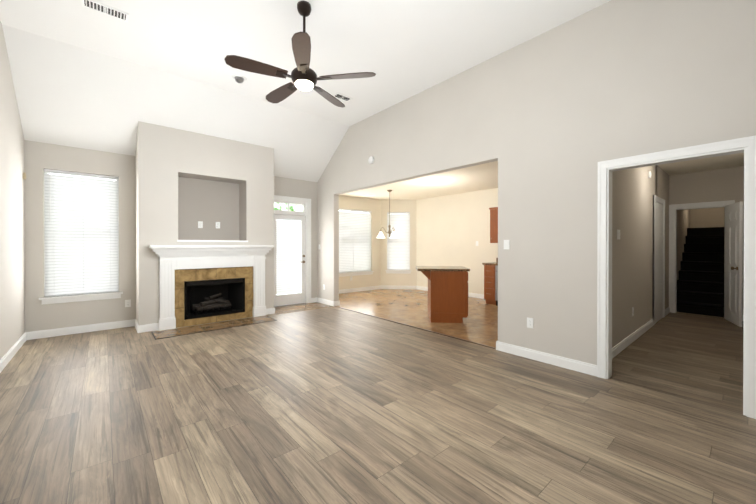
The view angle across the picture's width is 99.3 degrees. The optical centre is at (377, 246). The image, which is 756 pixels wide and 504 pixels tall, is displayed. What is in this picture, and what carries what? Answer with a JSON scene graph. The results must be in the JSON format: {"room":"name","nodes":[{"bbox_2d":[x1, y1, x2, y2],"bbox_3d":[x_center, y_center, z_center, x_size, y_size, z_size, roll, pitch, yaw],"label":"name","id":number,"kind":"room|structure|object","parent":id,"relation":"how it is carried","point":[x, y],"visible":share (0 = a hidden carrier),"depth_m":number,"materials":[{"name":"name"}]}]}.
{"room":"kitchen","nodes":[
{"label":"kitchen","id":0,"kind":"room"},
{"bbox_2d":[0,21,24,359],"bbox_3d":[-1.954,-0.557,0.923,0.140,3.710,9.300,0,0,-41],"label":"wall","id":1,"kind":"structure","parent":0,"point":[12,263],"depth_m":3.73,"materials":[{"name":"grey paint"}]},
{"bbox_2d":[0,332,27,372],"bbox_3d":[-1.895,1.243,0.980,0.016,0.108,9.020,0,0,-41],"label":"baseboard","id":2,"kind":"structure","parent":1,"relation":"attached to","point":[14,349],"depth_m":3.74,"materials":[{"name":"white wood"}]},
{"bbox_2d":[24,140,316,331],"bbox_3d":[-3.163,-0.120,5.919,4.800,2.800,0.140,0,0,-41],"label":"wall","id":3,"kind":"structure","parent":0,"point":[39,157],"depth_m":4.79,"materials":[{"name":"grey paint"}]},
{"bbox_2d":[27,319,133,339],"bbox_3d":[-4.356,1.230,4.799,1.185,0.108,0.016,0,0,-41],"label":"baseboard","id":4,"kind":"structure","parent":3,"relation":"attached to","point":[126,323],"depth_m":4.74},
{"bbox_2d":[39,172,122,304],"bbox_3d":[-4.414,-0.141,4.816,0.915,1.910,0.181,0,0,-41],"label":"window","id":5,"kind":"structure","parent":3,"relation":"in","point":[81,176],"depth_m":4.75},
{"bbox_2d":[44,169,117,296],"bbox_3d":[-4.407,-0.190,4.808,0.809,1.805,0.069,0,0,-41],"label":"window blinds","id":6,"kind":"object","parent":5,"relation":"attached to","point":[81,235],"visible":0.92,"depth_m":4.79,"materials":[{"name":"white plastic"}]},
{"bbox_2d":[125,299,130,306],"bbox_3d":[-3.984,0.909,5.120,0.072,0.116,0.009,0,0,-41],"label":"electrical outlet","id":7,"kind":"object","parent":3,"relation":"attached to","point":[127,303],"visible":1,"depth_m":5.12,"materials":[{"name":"white plastic"}]},
{"bbox_2d":[274,202,302,211],"bbox_3d":[-1.958,-0.849,6.992,0.750,0.190,0.008,0,0,-41],"label":"transom","id":8,"kind":"object","parent":3,"relation":"attached to","point":[284,206],"depth_m":6.98,"materials":[{"name":"clear glass"}]},
{"bbox_2d":[274,214,304,306],"bbox_3d":[-1.917,0.294,6.944,0.766,1.940,0.105,0,0,-41],"label":"back door","id":9,"kind":"structure","parent":3,"relation":"in","point":[288,299],"depth_m":6.98,"materials":[{"name":"white wood"}]},
{"bbox_2d":[277,218,300,295],"bbox_3d":[-1.930,0.221,6.963,0.584,1.646,0.029,0,0,-41],"label":"door blinds","id":10,"kind":"object","parent":9,"relation":"attached to","point":[289,256],"visible":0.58,"depth_m":6.96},
{"bbox_2d":[274,195,310,302],"bbox_3d":[-1.928,0.106,6.961,0.990,2.340,0.164,0,0,-41],"label":"door frame","id":11,"kind":"structure","parent":3,"relation":"attached to","point":[306,204],"depth_m":7.17,"materials":[{"name":"white wood"}]},
{"bbox_2d":[135,121,273,324],"bbox_3d":[-2.946,-0.295,5.650,2.070,3.152,0.550,0,0,-41],"label":"wall","id":12,"kind":"structure","parent":0,"point":[186,181],"depth_m":5.45,"materials":[{"name":"grey paint"}]},
{"bbox_2d":[134,319,139,332],"bbox_3d":[-3.727,1.229,4.963,0.016,0.108,0.546,0,0,-41],"label":"baseboard","id":13,"kind":"structure","parent":12,"relation":"attached to","point":[136,325],"depth_m":4.90,"materials":[{"name":"white wood"}]},
{"bbox_2d":[198,221,202,227],"bbox_3d":[-3.122,-0.381,5.651,0.072,0.116,0.009,0,0,-41],"label":"outlet","id":14,"kind":"object","parent":12,"relation":"attached to","point":[200,224],"visible":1,"depth_m":5.65,"materials":[{"name":"white plastic"}]},
{"bbox_2d":[177,240,247,241],"bbox_3d":[-2.887,-0.090,5.582,1.090,0.030,0.429,0,0,-41],"label":"trim","id":15,"kind":"structure","parent":12,"relation":"attached to","point":[212,240],"depth_m":5.39,"materials":[{"name":"white wood"}]},
{"bbox_2d":[266,308,274,313],"bbox_3d":[-2.137,1.225,6.337,0.045,0.108,0.566,0,0,-41],"label":"baseboard","id":16,"kind":"structure","parent":12,"relation":"attached to","point":[272,310],"depth_m":6.07,"materials":[{"name":"white wood"}]},
{"bbox_2d":[339,195,380,289],"bbox_3d":[-0.909,-0.075,8.783,2.590,2.690,0.140,0,0,-41],"label":"wall","id":17,"kind":"structure","parent":0,"point":[373,206],"depth_m":9.31,"materials":[{"name":"beige paint"}]},
{"bbox_2d":[339,270,410,276],"bbox_3d":[-0.104,0.762,8.981,2.366,0.105,0.732,0,0,-41],"label":"window sill","id":18,"kind":"structure","parent":17,"relation":"in","point":[371,272],"depth_m":9.22,"materials":[{"name":"white wood"}]},
{"bbox_2d":[0,0,743,199],"bbox_3d":[2.475,-1.926,5.178,12.410,1.142,10.010,0,0,-41],"label":"ceiling","id":19,"kind":"structure","parent":0,"point":[84,78],"depth_m":4.06,"materials":[{"name":"white paint"}]},
{"bbox_2d":[81,0,128,22],"bbox_3d":[-2.726,-2.365,3.217,0.360,0.010,0.160,0,0,-41],"label":"ceiling vent","id":20,"kind":"object","parent":19,"relation":"in","point":[106,10],"visible":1,"depth_m":3.21,"materials":[{"name":"white metal"}]},
{"bbox_2d":[232,75,246,82],"bbox_3d":[-1.958,-2.356,4.534,0.190,0.086,0.190,0,0,-41],"label":"ceiling spotlight","id":21,"kind":"object","parent":19,"relation":"attached to","point":[239,78],"visible":1,"depth_m":4.51,"materials":[{"name":"silver metal"}]},
{"bbox_2d":[224,1,375,107],"bbox_3d":[-0.770,-1.959,3.184,1.351,0.821,1.334,0,0,-41],"label":"ceiling fan","id":22,"kind":"object","parent":19,"relation":"hanging from","point":[303,76],"visible":1,"depth_m":3.06,"materials":[{"name":"brown wood"}]},
{"bbox_2d":[333,93,352,101],"bbox_3d":[-0.565,-2.371,5.121,0.300,0.011,0.150,0,0,-41],"label":"ceiling vent","id":23,"kind":"object","parent":19,"relation":"in","point":[342,97],"visible":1,"depth_m":5.12,"materials":[{"name":"white metal"}]},
{"bbox_2d":[377,190,398,237],"bbox_3d":[0.321,-0.783,7.817,0.588,1.166,0.576,0,0,-41],"label":"chandelier","id":24,"kind":"object","parent":19,"relation":"hanging from","point":[389,232],"visible":1,"depth_m":7.80,"materials":[{"name":"white glass"}]},
{"bbox_2d":[0,303,755,503],"bbox_3d":[2.399,1.343,5.170,12.550,0.120,10.400,0,0,-41],"label":"floor","id":25,"kind":"structure","parent":0,"point":[332,405],"depth_m":2.40,"materials":[{"name":"brown wood"}]},
{"bbox_2d":[149,245,276,339],"bbox_3d":[-2.704,0.631,5.409,1.870,1.302,1.028,0,0,-41],"label":"fireplace","id":26,"kind":"object","parent":25,"relation":"on","point":[202,284],"visible":1,"depth_m":5.41,"materials":[{"name":"wood"}]},
{"bbox_2d":[677,227,724,316],"bbox_3d":[7.074,0.422,6.899,2.735,1.710,0.782,0,0,-41],"label":"carpeted stairs","id":27,"kind":"structure","parent":25,"relation":"on","point":[700,286],"depth_m":6.61,"materials":[{"name":"black carpet"}]},
{"bbox_2d":[274,289,497,348],"bbox_3d":[0.877,1.275,6.269,4.533,0.007,6.010,0,0,-41],"label":"floor","id":28,"kind":"structure","parent":0,"point":[478,325],"depth_m":6.38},
{"bbox_2d":[416,266,469,322],"bbox_3d":[1.120,0.826,5.666,0.872,0.910,0.690,0,0,4],"label":"kitchen island","id":29,"kind":"object","parent":28,"relation":"on","point":[447,294],"visible":1,"depth_m":5.35,"materials":[{"name":"brown wood"}]},
{"bbox_2d":[484,266,495,304],"bbox_3d":[2.658,0.842,7.194,0.618,0.868,0.280,0,0,-41],"label":"base cabinet","id":30,"kind":"object","parent":28,"relation":"on","point":[489,282],"depth_m":6.99,"materials":[{"name":"brown wood"}]},
{"bbox_2d":[482,262,497,265],"bbox_3d":[3.370,0.389,6.353,0.628,0.040,2.540,0,0,-41],"label":"countertop","id":31,"kind":"structure","parent":30,"relation":"on","point":[489,263],"depth_m":7.01,"materials":[{"name":"grey stone"}]},
{"bbox_2d":[495,265,497,305],"bbox_3d":[2.906,0.844,6.827,0.624,0.865,0.590,0,0,-41],"label":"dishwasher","id":32,"kind":"object","parent":28,"relation":"on","point":[496,282],"visible":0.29,"depth_m":6.86,"materials":[{"name":"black metal"}]},
{"bbox_2d":[381,200,416,285],"bbox_3d":[0.609,-0.078,9.562,1.300,2.690,0.140,0,0,4],"label":"wall","id":33,"kind":"structure","parent":0,"point":[410,206],"depth_m":9.49,"materials":[{"name":"beige paint"}]},
{"bbox_2d":[339,285,483,298],"bbox_3d":[1.398,1.223,6.724,3.155,0.108,6.004,0,0,-41],"label":"baseboard","id":34,"kind":"structure","parent":33,"relation":"attached to","point":[476,295],"depth_m":9.20,"materials":[{"name":"white wood"}]},
{"bbox_2d":[416,165,656,293],"bbox_3d":[2.915,-0.070,7.476,0.140,2.690,5.440,0,0,-41],"label":"wall","id":35,"kind":"structure","parent":0,"point":[452,229],"depth_m":8.34,"materials":[{"name":"beige paint"}]},
{"bbox_2d":[489,207,497,242],"bbox_3d":[2.797,-0.475,7.236,0.346,0.800,0.430,0,0,-41],"label":"upper cabinet","id":36,"kind":"object","parent":35,"relation":"attached to","point":[493,224],"visible":0.17,"depth_m":7.17,"materials":[{"name":"brown wood"}]},
{"bbox_2d":[317,0,755,364],"bbox_3d":[1.362,-0.569,4.230,0.120,3.710,10.010,0,0,-41],"label":"wall","id":37,"kind":"structure","parent":0,"point":[549,120],"depth_m":3.44,"materials":[{"name":"grey paint"}]},
{"bbox_2d":[315,297,335,306],"bbox_3d":[-1.163,1.222,7.079,0.060,0.108,0.706,0,0,-41],"label":"baseboard","id":38,"kind":"structure","parent":37,"relation":"attached to","point":[328,302],"depth_m":7.05,"materials":[{"name":"white wood"}]},
{"bbox_2d":[368,156,373,163],"bbox_3d":[-0.128,-1.571,5.845,0.036,0.136,0.136,0,0,-41],"label":"smoke detector","id":39,"kind":"object","parent":37,"relation":"attached to","point":[371,160],"visible":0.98,"depth_m":5.82,"materials":[{"name":"white plastic"}]},
{"bbox_2d":[504,240,509,248],"bbox_3d":[1.559,-0.021,3.900,0.011,0.116,0.072,0,0,-41],"label":"light switch","id":40,"kind":"object","parent":37,"relation":"attached to","point":[506,244],"visible":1,"depth_m":3.89,"materials":[{"name":"white plastic"}]},
{"bbox_2d":[527,317,532,327],"bbox_3d":[1.745,0.879,3.687,0.009,0.116,0.072,0,0,-41],"label":"outlet","id":41,"kind":"object","parent":37,"relation":"attached to","point":[529,322],"visible":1,"depth_m":3.68,"materials":[{"name":"white plastic"}]},
{"bbox_2d":[496,341,596,376],"bbox_3d":[1.831,1.234,3.600,0.036,0.108,1.078,0,0,-41],"label":"baseboard","id":42,"kind":"structure","parent":37,"relation":"attached to","point":[559,361],"depth_m":3.52,"materials":[{"name":"white wood"}]},
{"bbox_2d":[597,135,755,418],"bbox_3d":[2.565,0.231,2.828,0.168,2.120,1.039,0,0,-41],"label":"trim","id":43,"kind":"structure","parent":37,"relation":"attached to","point":[746,146],"depth_m":2.68,"materials":[{"name":"white wood"}]},
{"bbox_2d":[612,165,668,347],"bbox_3d":[4.095,-0.062,4.984,5.010,2.690,0.120,0,0,-41],"label":"wall","id":44,"kind":"structure","parent":0,"point":[634,191],"depth_m":4.42,"materials":[{"name":"beige paint"}]},
{"bbox_2d":[612,319,653,358],"bbox_3d":[3.353,1.232,4.264,2.940,0.108,0.016,0,0,-41],"label":"baseboard","id":45,"kind":"structure","parent":44,"relation":"attached to","point":[618,348],"depth_m":4.26,"materials":[{"name":"white wood"}]},
{"bbox_2d":[653,195,664,324],"bbox_3d":[4.829,0.224,5.519,0.930,2.115,0.024,0,0,-41],"label":"door frame","id":46,"kind":"structure","parent":44,"relation":"attached to","point":[658,199],"depth_m":5.30,"materials":[{"name":"white wood"}]},
{"bbox_2d":[655,202,662,322],"bbox_3d":[4.825,0.268,5.524,0.740,2.012,0.011,0,0,-41],"label":"hall door","id":47,"kind":"structure","parent":44,"relation":"in","point":[658,261],"depth_m":5.50,"materials":[{"name":"white wood"}]},
{"bbox_2d":[665,307,669,315],"bbox_3d":[5.419,1.226,6.040,0.630,0.108,0.026,0,0,-41],"label":"baseboard","id":48,"kind":"structure","parent":44,"relation":"attached to","point":[667,310],"depth_m":6.05,"materials":[{"name":"white wood"}]},
{"bbox_2d":[677,207,724,279],"bbox_3d":[7.118,-0.053,6.934,2.880,2.660,1.030,0,0,-41],"label":"wall","id":49,"kind":"structure","parent":0,"point":[701,218],"depth_m":7.72,"materials":[{"name":"beige paint"}]},
{"bbox_2d":[669,166,743,314],"bbox_3d":[6.044,-0.065,5.883,0.120,2.690,1.290,0,0,-41],"label":"wall","id":50,"kind":"structure","parent":0,"point":[725,184],"depth_m":5.82,"materials":[{"name":"beige paint"}]},
{"bbox_2d":[669,200,734,312],"bbox_3d":[5.970,0.237,5.953,0.146,2.085,0.860,0,0,-41],"label":"door frame","id":51,"kind":"structure","parent":50,"relation":"attached to","point":[673,208],"depth_m":6.18,"materials":[{"name":"white wood"}]},
{"bbox_2d":[724,201,743,326],"bbox_3d":[5.952,0.282,5.350,0.663,1.985,0.277,0,0,-41],"label":"door","id":52,"kind":"structure","parent":50,"relation":"in","point":[733,262],"depth_m":5.28,"materials":[{"name":"white wood"}]},
{"bbox_3d":[0.611,-0.153,9.592,0.516,1.720,0.516,0,0,-41],"label":"window","id":53,"kind":"structure","parent":0,"visible":0},
{"bbox_2d":[387,212,409,269],"bbox_3d":[0.606,-0.153,9.527,0.664,1.710,0.069,0,0,4],"label":"window blinds","id":54,"kind":"object","parent":53,"relation":"attached to","point":[398,253],"visible":0.88,"depth_m":9.53,"materials":[{"name":"white plastic"}]},
{"bbox_3d":[-0.742,-0.151,8.965,1.320,1.740,0.050,0,0,-41],"label":"window","id":55,"kind":"structure","parent":0,"visible":0},
{"bbox_2d":[339,208,370,272],"bbox_3d":[-0.700,-0.151,8.916,1.304,1.730,0.069,0,0,-41],"label":"window blinds","id":56,"kind":"object","parent":55,"relation":"attached to","point":[354,242],"visible":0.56,"depth_m":8.96,"materials":[{"name":"white plastic"}]}
]}

